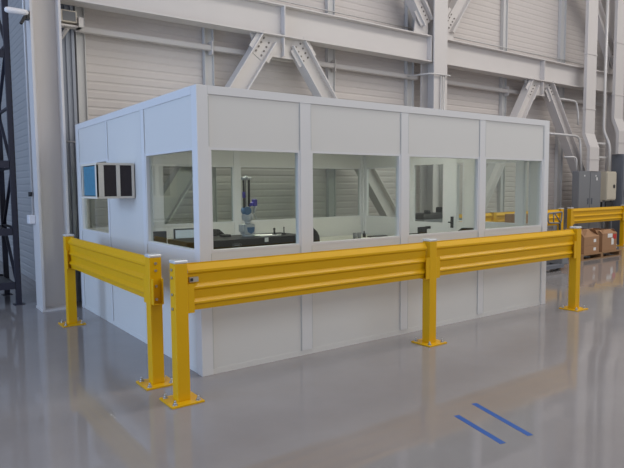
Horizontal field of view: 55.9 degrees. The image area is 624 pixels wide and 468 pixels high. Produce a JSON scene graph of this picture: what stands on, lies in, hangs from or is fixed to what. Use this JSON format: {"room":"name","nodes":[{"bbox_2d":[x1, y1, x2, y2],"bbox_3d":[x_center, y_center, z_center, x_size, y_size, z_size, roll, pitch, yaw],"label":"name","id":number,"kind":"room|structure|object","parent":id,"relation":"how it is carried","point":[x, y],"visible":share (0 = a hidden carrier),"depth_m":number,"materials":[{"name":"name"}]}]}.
{"room":"factory floor","nodes":[
{"label":"factory floor","id":0,"kind":"room"},
{"bbox_2d":[0,0,35,280],"bbox_3d":[-6.491,-3.793,12.282,0.060,9.000,9.600,-4,6,-36],"label":"wall","id":1,"kind":"structure","parent":0,"point":[26,234],"depth_m":11.01,"materials":[{"name":"white metal"}]},
{"bbox_2d":[0,244,623,467],"bbox_3d":[3.574,0.768,11.652,33.000,0.150,23.200,-4,6,-36],"label":"floor","id":2,"kind":"structure","parent":0,"point":[71,397],"depth_m":4.62,"materials":[{"name":"grey concrete"}]},
{"bbox_2d":[0,0,24,305],"bbox_3d":[-5.666,-1.635,7.814,2.960,5.400,1.130,-4,6,-36],"label":"storage rack","id":3,"kind":"object","parent":2,"relation":"on","point":[6,284],"visible":0.96,"depth_m":8.34,"materials":[{"name":"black metal"}]},
{"bbox_2d":[0,276,10,282],"bbox_3d":[-5.646,0.766,8.005,2.720,0.022,0.961,-4,6,-36],"label":"shelf","id":4,"kind":"object","parent":3,"relation":"attached to","point":[3,279],"depth_m":8.72,"materials":[{"name":"grey metal"}]},
{"bbox_2d":[24,0,69,311],"bbox_3d":[-3.613,-3.458,7.821,0.400,9.000,0.420,-4,6,-36],"label":"steel column","id":5,"kind":"structure","parent":2,"relation":"on","point":[43,29],"depth_m":7.97,"materials":[{"name":"white metal"}]},
{"bbox_2d":[4,7,29,24],"bbox_3d":[-3.780,-2.784,7.539,0.299,0.201,0.139,-4,6,-36],"label":"security camera","id":6,"kind":"object","parent":5,"relation":"attached to","point":[26,14],"visible":1,"depth_m":7.51,"materials":[{"name":"white plastic"}]},
{"bbox_2d":[22,0,35,223],"bbox_3d":[-3.863,-4.040,7.719,0.079,7.820,0.160,-4,6,-36],"label":"conduit","id":7,"kind":"object","parent":5,"relation":"attached to","point":[30,218],"visible":1,"depth_m":7.92,"materials":[{"name":"white metal"}]},
{"bbox_2d":[60,0,432,63],"bbox_3d":[-0.531,-3.766,10.051,7.250,1.490,0.260,-4,6,-36],"label":"steel beam","id":8,"kind":"structure","parent":5,"relation":"attached to","point":[283,24],"depth_m":10.04,"materials":[{"name":"white metal"}]},
{"bbox_2d":[163,30,276,223],"bbox_3d":[-1.831,-1.222,9.290,3.013,4.208,0.220,-4,6,-36],"label":"diagonal brace","id":9,"kind":"object","parent":8,"relation":"attached to","point":[180,180],"visible":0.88,"depth_m":9.62,"materials":[{"name":"white paint"}]},
{"bbox_2d":[290,37,395,216],"bbox_3d":[0.917,-1.404,11.286,3.234,4.219,0.220,-4,6,-36],"label":"diagonal brace","id":10,"kind":"object","parent":8,"relation":"attached to","point":[307,64],"visible":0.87,"depth_m":10.61,"materials":[{"name":"white paint"}]},
{"bbox_2d":[405,0,432,26],"bbox_3d":[1.108,-6.252,11.065,3.314,4.204,0.220,-4,6,-36],"label":"diagonal brace","id":11,"kind":"object","parent":8,"relation":"attached to","point":[416,7],"visible":0.99,"depth_m":11.95,"materials":[{"name":"white paint"}]},
{"bbox_2d":[58,234,172,390],"bbox_3d":[-2.131,0.634,6.045,0.264,1.104,3.015,-4,6,-36],"label":"guard rail","id":12,"kind":"object","parent":2,"relation":"on","point":[138,274],"visible":0.95,"depth_m":5.35,"materials":[{"name":"yellow metal"}]},
{"bbox_2d":[213,229,223,235],"bbox_3d":[-1.216,0.490,7.900,0.554,1.080,0.611,-4,6,-36],"label":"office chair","id":13,"kind":"object","parent":2,"relation":"on","point":[216,232],"visible":0.04,"depth_m":8.08,"materials":[{"name":"black fabric"}]},
{"bbox_2d":[167,232,295,248],"bbox_3d":[-0.866,0.566,6.993,1.540,1.068,0.554,-4,6,-36],"label":"table","id":14,"kind":"object","parent":2,"relation":"on","point":[235,241],"visible":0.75,"depth_m":6.74,"materials":[{"name":"black metal"}]},
{"bbox_2d":[220,234,230,236],"bbox_3d":[-1.024,0.019,6.957,0.100,0.030,0.100,-4,6,-36],"label":"block","id":15,"kind":"object","parent":14,"relation":"on","point":[221,235],"visible":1,"depth_m":6.93,"materials":[{"name":"black plastic"}]},
{"bbox_2d":[239,176,256,236],"bbox_3d":[-0.750,-0.328,6.946,0.227,0.719,0.149,-4,6,-36],"label":"measuring arm","id":16,"kind":"object","parent":14,"relation":"on","point":[247,229],"visible":1,"depth_m":6.91},
{"bbox_2d":[254,234,278,236],"bbox_3d":[-0.551,0.013,7.141,0.280,0.006,0.220,-4,6,-36],"label":"paper sheet","id":17,"kind":"object","parent":14,"relation":"on","point":[261,235],"visible":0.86,"depth_m":7.08,"materials":[{"name":"white paper"}]},
{"bbox_2d":[75,84,549,376],"bbox_3d":[0.006,-0.260,8.123,5.214,2.520,3.852,-4,6,-36],"label":"booth","id":18,"kind":"object","parent":2,"relation":"on","point":[199,127],"visible":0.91,"depth_m":6.36,"materials":[{"name":"white metal"}]},
{"bbox_2d":[81,163,134,198],"bbox_3d":[-2.220,-0.574,6.380,0.394,0.370,0.570,-4,6,-36],"label":"air conditioner","id":19,"kind":"object","parent":18,"relation":"attached to","point":[98,180],"visible":1,"depth_m":6.17,"materials":[{"name":"beige metal"}]},
{"bbox_2d":[103,165,116,196],"bbox_3d":[-2.111,-0.553,6.135,0.140,0.326,0.024,-4,6,-36],"label":"grille","id":20,"kind":"object","parent":19,"relation":"attached to","point":[109,171],"depth_m":6.12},
{"bbox_2d":[120,165,131,195],"bbox_3d":[-1.976,-0.562,6.232,0.132,0.326,0.024,-4,6,-36],"label":"grille","id":21,"kind":"object","parent":19,"relation":"attached to","point":[125,170],"depth_m":6.22,"materials":[{"name":"black metal"}]},
{"bbox_2d":[313,228,319,241],"bbox_3d":[0.095,0.432,8.798,0.574,1.030,0.594,-4,6,-36],"label":"office chair","id":22,"kind":"object","parent":2,"relation":"on","point":[316,238],"visible":0.05,"depth_m":9.02,"materials":[{"name":"black fabric"}]},
{"bbox_2d":[320,234,370,240],"bbox_3d":[0.371,0.460,10.113,2.050,0.760,0.830,-4,6,-36],"label":"desk","id":23,"kind":"object","parent":2,"relation":"on","point":[330,238],"visible":0.07,"depth_m":10.29,"materials":[{"name":"white laminate"}]},
{"bbox_2d":[367,235,387,237],"bbox_3d":[1.156,0.038,10.382,0.360,0.027,0.150,-4,6,-36],"label":"keyboard","id":24,"kind":"object","parent":23,"relation":"on","point":[371,235],"visible":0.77,"depth_m":10.35,"materials":[{"name":"black plastic"}]},
{"bbox_2d":[159,226,587,409],"bbox_3d":[1.233,0.598,6.161,5.829,1.104,0.264,-4,6,-36],"label":"guard rail","id":25,"kind":"object","parent":2,"relation":"on","point":[206,284],"visible":1,"depth_m":5.46,"materials":[{"name":"yellow metal"}]},
{"bbox_2d":[409,226,430,234],"bbox_3d":[1.470,0.447,8.079,0.322,1.095,0.320,0,5,8],"label":"stand","id":26,"kind":"object","parent":2,"relation":"on","point":[420,230],"visible":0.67,"depth_m":8.05,"materials":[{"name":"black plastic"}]},
{"bbox_2d":[420,0,447,212],"bbox_3d":[2.552,-3.865,12.297,0.400,9.000,0.420,-4,6,-36],"label":"steel column","id":27,"kind":"structure","parent":2,"relation":"on","point":[437,27],"depth_m":12.29,"materials":[{"name":"white metal"}]},
{"bbox_2d":[407,73,450,206],"bbox_3d":[2.485,-1.794,12.384,0.902,3.057,0.484,-4,6,-36],"label":"conduit","id":28,"kind":"object","parent":27,"relation":"attached to","point":[442,76],"visible":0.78,"depth_m":12.22,"materials":[{"name":"grey metal"}]},
{"bbox_2d":[448,0,470,32],"bbox_3d":[3.996,-6.444,13.161,3.219,4.199,0.220,-4,6,-36],"label":"diagonal brace","id":29,"kind":"object","parent":27,"relation":"attached to","point":[456,8],"visible":0.77,"depth_m":12.58,"materials":[{"name":"white paint"}]},
{"bbox_2d":[415,207,461,222],"bbox_3d":[2.302,0.113,11.257,1.070,1.240,0.580,-4,6,-36],"label":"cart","id":30,"kind":"object","parent":2,"relation":"on","point":[427,216],"visible":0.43,"depth_m":10.94,"materials":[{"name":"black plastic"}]},
{"bbox_2d":[415,218,461,221],"bbox_3d":[2.299,-0.271,11.226,1.070,0.050,0.580,-4,6,-36],"label":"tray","id":31,"kind":"object","parent":30,"relation":"on","point":[416,219],"depth_m":10.89,"materials":[{"name":"grey metal"}]},
{"bbox_2d":[458,228,473,230],"bbox_3d":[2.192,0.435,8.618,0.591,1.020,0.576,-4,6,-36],"label":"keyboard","id":32,"kind":"object","parent":2,"relation":"on","point":[461,229],"visible":0.02,"depth_m":8.80,"materials":[{"name":"black plastic"}]},
{"bbox_2d":[455,415,504,443],"bbox_3d":[1.133,1.325,4.003,0.044,0.002,0.502,-2,5,-21],"label":"tape","id":33,"kind":"object","parent":2,"relation":"on","point":[461,418],"visible":1,"depth_m":3.99,"materials":[{"name":"blue plastic"}]},
{"bbox_2d":[473,403,532,435],"bbox_3d":[1.338,1.309,4.177,0.044,0.002,0.618,-2,5,-20],"label":"tape","id":34,"kind":"object","parent":2,"relation":"on","point":[509,423],"visible":1,"depth_m":4.15,"materials":[{"name":"blue plastic"}]},
{"bbox_2d":[459,208,563,229],"bbox_3d":[4.432,0.027,12.969,3.974,1.104,0.264,-4,6,-36],"label":"guard rail","id":35,"kind":"object","parent":2,"relation":"on","point":[493,216],"visible":0.15,"depth_m":12.74,"materials":[{"name":"yellow metal"}]},
{"bbox_2d":[505,213,527,223],"bbox_3d":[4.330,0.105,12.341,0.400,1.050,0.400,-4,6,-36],"label":"cardboard box","id":36,"kind":"object","parent":2,"relation":"on","point":[509,218],"visible":0.14,"depth_m":12.22,"materials":[{"name":"brown cardboard"}]},
{"bbox_2d":[546,211,567,269],"bbox_3d":[4.448,0.145,11.301,1.266,1.133,0.440,-4,6,-36],"label":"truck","id":37,"kind":"object","parent":2,"relation":"on","point":[558,263],"visible":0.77,"depth_m":11.45,"materials":[{"name":"yellow metal"}]},
{"bbox_2d":[572,171,600,228],"bbox_3d":[7.190,-0.640,15.407,1.100,2.000,0.200,-4,6,-36],"label":"tall cabinet","id":38,"kind":"object","parent":2,"relation":"on","point":[586,185],"visible":0.59,"depth_m":15.22,"materials":[{"name":"grey metal"}]},
{"bbox_2d":[549,132,581,170],"bbox_3d":[6.281,-2.072,14.853,1.640,0.962,0.114,-3,5,-30],"label":"conduit","id":39,"kind":"object","parent":38,"relation":"on","point":[550,133],"visible":0.86,"depth_m":15.20,"materials":[{"name":"grey metal"}]},
{"bbox_2d":[564,156,576,170],"bbox_3d":[6.630,-1.805,15.077,0.373,0.384,0.050,-1,5,-9],"label":"conduit","id":40,"kind":"object","parent":38,"relation":"on","point":[564,156],"visible":1,"depth_m":15.07,"materials":[{"name":"grey metal"}]},
{"bbox_2d":[582,0,599,170],"bbox_3d":[7.275,-5.136,15.171,0.484,7.000,0.244,-4,6,-36],"label":"duct","id":41,"kind":"object","parent":38,"relation":"on","point":[591,23],"visible":1,"depth_m":15.25,"materials":[{"name":"white metal"}]},
{"bbox_2d":[568,250,621,260],"bbox_3d":[6.319,0.460,13.511,1.750,0.125,0.700,-4,6,-36],"label":"pallet","id":42,"kind":"object","parent":2,"relation":"on","point":[615,252],"visible":0.31,"depth_m":13.27,"materials":[{"name":"brown wood"}]},
{"bbox_2d":[581,245,598,254],"bbox_3d":[6.042,0.328,13.267,0.630,0.180,0.552,-4,6,-36],"label":"cardboard box","id":43,"kind":"object","parent":42,"relation":"on","point":[591,249],"visible":0.53,"depth_m":13.01,"materials":[{"name":"brown cardboard"}]},
{"bbox_2d":[565,228,598,245],"bbox_3d":[6.040,0.061,13.245,0.630,0.353,0.552,-4,6,-36],"label":"cardboard box","id":44,"kind":"object","parent":43,"relation":"on","point":[589,237],"visible":0.52,"depth_m":13.02,"materials":[{"name":"brown cardboard"}]},
{"bbox_2d":[593,228,616,251],"bbox_3d":[6.667,0.130,13.709,0.640,0.495,0.552,-4,6,-36],"label":"cardboard box","id":45,"kind":"object","parent":42,"relation":"on","point":[607,237],"visible":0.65,"depth_m":13.46,"materials":[{"name":"brown cardboard"}]},
{"bbox_2d":[567,205,623,245],"bbox_3d":[7.313,-0.164,15.060,2.844,1.104,0.264,-4,6,-36],"label":"guard rail","id":46,"kind":"object","parent":2,"relation":"on","point":[596,214],"visible":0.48,"depth_m":15.01,"materials":[{"name":"yellow metal"}]},
{"bbox_2d":[600,171,616,228],"bbox_3d":[8.035,-0.705,16.130,0.500,2.000,0.362,-4,6,-36],"label":"tall cabinet","id":47,"kind":"object","parent":2,"relation":"on","point":[608,179],"visible":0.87,"depth_m":15.92,"materials":[{"name":"beige metal"}]},
{"bbox_2d":[602,0,610,170],"bbox_3d":[7.995,-5.192,15.793,0.241,7.000,0.077,2,5,24],"label":"conduit","id":48,"kind":"object","parent":47,"relation":"on","point":[607,1],"visible":0.96,"depth_m":15.90,"materials":[{"name":"grey metal"}]},
{"bbox_2d":[600,202,612,206],"bbox_3d":[8.060,-0.762,16.089,0.400,0.240,0.150,-4,6,-36],"label":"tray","id":49,"kind":"object","parent":47,"relation":"on","point":[602,204],"depth_m":16.00,"materials":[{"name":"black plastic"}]},
{"bbox_2d":[604,0,623,228],"bbox_3d":[8.725,-4.274,16.780,0.400,9.000,0.420,-4,6,-36],"label":"steel column","id":50,"kind":"structure","parent":2,"relation":"on","point":[610,130],"depth_m":16.81,"materials":[{"name":"white metal"}]},
{"bbox_2d":[447,25,612,96],"bbox_3d":[5.638,-4.174,14.530,7.260,1.490,0.260,-4,6,-36],"label":"steel beam","id":51,"kind":"structure","parent":50,"relation":"attached to","point":[463,56],"depth_m":13.99,"materials":[{"name":"white metal"}]},
{"bbox_2d":[485,78,539,209],"bbox_3d":[4.336,-1.630,13.768,3.018,4.208,0.220,-4,6,-36],"label":"diagonal brace","id":52,"kind":"object","parent":51,"relation":"attached to","point":[527,95],"visible":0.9,"depth_m":14.07,"materials":[{"name":"white paint"}]},
{"bbox_2d":[543,81,606,228],"bbox_3d":[7.089,-1.812,15.767,3.238,4.219,0.220,-4,6,-36],"label":"diagonal brace","id":53,"kind":"object","parent":51,"relation":"attached to","point":[555,108],"visible":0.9,"depth_m":15.20,"materials":[{"name":"white paint"}]},
{"bbox_2d":[585,0,613,68],"bbox_3d":[7.282,-6.660,15.547,3.314,4.204,0.220,-4,6,-36],"label":"diagonal brace","id":54,"kind":"object","parent":51,"relation":"attached to","point":[601,15],"visible":0.46,"depth_m":16.16,"materials":[{"name":"white paint"}]},
{"bbox_2d":[611,154,623,243],"bbox_3d":[8.819,-0.986,16.559,0.980,2.480,0.340,-4,6,-36],"label":"tall cabinet","id":55,"kind":"object","parent":2,"relation":"on","point":[617,166],"visible":0.55,"depth_m":16.21,"materials":[{"name":"black metal"}]},
{"bbox_2d":[611,0,623,153],"bbox_3d":[8.453,-5.454,16.008,0.484,6.520,0.244,-4,6,-36],"label":"duct","id":56,"kind":"object","parent":55,"relation":"on","point":[618,56],"visible":0.98,"depth_m":16.06,"materials":[{"name":"white metal"}]},
{"bbox_3d":[-1.941,0.608,8.496,2.000,0.760,0.730,-4,6,-36],"label":"desk","id":57,"kind":"object","parent":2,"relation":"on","visible":0},
{"bbox_2d":[153,231,166,242],"bbox_3d":[-2.144,0.111,8.118,0.270,0.295,0.160,-3,5,-30],"label":"monitor","id":58,"kind":"object","parent":57,"relation":"on","point":[158,236],"visible":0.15,"depth_m":8.11,"materials":[{"name":"black plastic"}]},
{"bbox_2d":[173,228,193,238],"bbox_3d":[-1.772,0.076,8.387,0.400,0.315,0.160,-3,5,-27],"label":"monitor","id":59,"kind":"object","parent":57,"relation":"on","point":[185,232],"visible":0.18,"depth_m":8.33,"materials":[{"name":"black plastic"}]},
{"bbox_2d":[74,0,609,230],"bbox_3d":[6.027,-4.143,15.412,24.000,9.000,0.060,-4,6,-36],"label":"wall","id":60,"kind":"structure","parent":0,"point":[121,73],"depth_m":11.51,"materials":[{"name":"white metal"}]},
{"bbox_2d":[60,4,81,300],"bbox_3d":[-3.524,-3.500,8.342,0.200,9.000,0.140,-4,6,-36],"label":"trim","id":61,"kind":"structure","parent":60,"relation":"attached to","point":[68,47],"depth_m":8.46,"materials":[{"name":"grey metal"}]},
{"bbox_2d":[73,6,92,227],"bbox_3d":[-3.376,-3.513,8.486,0.130,9.000,0.090,-4,6,-36],"label":"wall post","id":62,"kind":"object","parent":60,"relation":"attached to","point":[79,38],"visible":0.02,"depth_m":8.57,"materials":[{"name":"grey metal"}]},
{"bbox_2d":[277,0,413,28],"bbox_3d":[-0.624,-4.133,10.384,6.850,0.034,0.024,-4,6,-36],"label":"conduit","id":63,"kind":"object","parent":62,"relation":"attached to","point":[277,0],"visible":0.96,"depth_m":11.24,"materials":[{"name":"grey metal"}]},
{"bbox_2d":[202,27,217,221],"bbox_3d":[-1.724,-3.622,9.686,0.170,9.000,0.090,-4,6,-36],"label":"wall post","id":64,"kind":"object","parent":60,"relation":"attached to","point":[207,33],"visible":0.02,"depth_m":9.76,"materials":[{"name":"grey metal"}]},
{"bbox_2d":[325,0,335,216],"bbox_3d":[0.345,-3.759,11.188,0.170,9.000,0.090,-4,6,-36],"label":"wall post","id":65,"kind":"object","parent":60,"relation":"attached to","point":[329,4],"visible":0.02,"depth_m":11.36,"materials":[{"name":"grey metal"}]},
{"bbox_2d":[74,26,417,79],"bbox_3d":[-0.586,-3.119,10.431,6.940,0.220,0.140,-4,6,-36],"label":"conduit","id":66,"kind":"object","parent":65,"relation":"attached to","point":[210,47],"depth_m":9.57,"materials":[{"name":"white metal"}]},
{"bbox_2d":[61,9,83,39],"bbox_3d":[-3.390,-2.925,8.243,0.300,0.374,0.254,-4,6,-36],"label":"floodlight","id":67,"kind":"object","parent":66,"relation":"attached to","point":[69,20],"visible":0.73,"depth_m":8.19,"materials":[{"name":"beige metal"}]},
{"bbox_2d":[404,2,413,106],"bbox_3d":[2.058,-3.872,12.432,0.200,9.000,0.090,-4,6,-36],"label":"wall post","id":68,"kind":"object","parent":60,"relation":"attached to","point":[409,21],"visible":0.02,"depth_m":12.44,"materials":[{"name":"grey metal"}]},
{"bbox_2d":[497,0,507,211],"bbox_3d":[4.660,-4.044,14.321,0.170,9.000,0.090,-4,6,-36],"label":"wall post","id":69,"kind":"object","parent":60,"relation":"attached to","point":[504,3],"visible":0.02,"depth_m":14.34,"materials":[{"name":"grey metal"}]},
{"bbox_2d":[447,80,602,106],"bbox_3d":[5.466,-3.519,14.826,7.200,0.220,0.140,-4,6,-36],"label":"wall girt","id":70,"kind":"structure","parent":69,"relation":"attached to","point":[506,90],"depth_m":14.01,"materials":[{"name":"white paint"}]},
{"bbox_2d":[560,98,578,124],"bbox_3d":[6.561,-3.165,15.169,0.753,0.682,0.227,0,5,-1],"label":"conduit","id":71,"kind":"object","parent":70,"relation":"attached to","point":[560,98],"visible":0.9,"depth_m":15.22,"materials":[{"name":"grey metal"}]},
{"bbox_2d":[453,36,600,67],"bbox_3d":[5.399,-4.556,14.755,7.040,0.044,0.024,-4,6,-36],"label":"conduit","id":72,"kind":"object","parent":69,"relation":"attached to","point":[453,36],"visible":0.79,"depth_m":14.49,"materials":[{"name":"grey metal"}]},
{"bbox_2d":[553,0,566,230],"bbox_3d":[6.680,-4.178,15.788,0.240,9.000,0.090,-4,6,-36],"label":"wall post","id":73,"kind":"object","parent":60,"relation":"attached to","point":[562,10],"visible":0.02,"depth_m":15.85,"materials":[{"name":"grey metal"}]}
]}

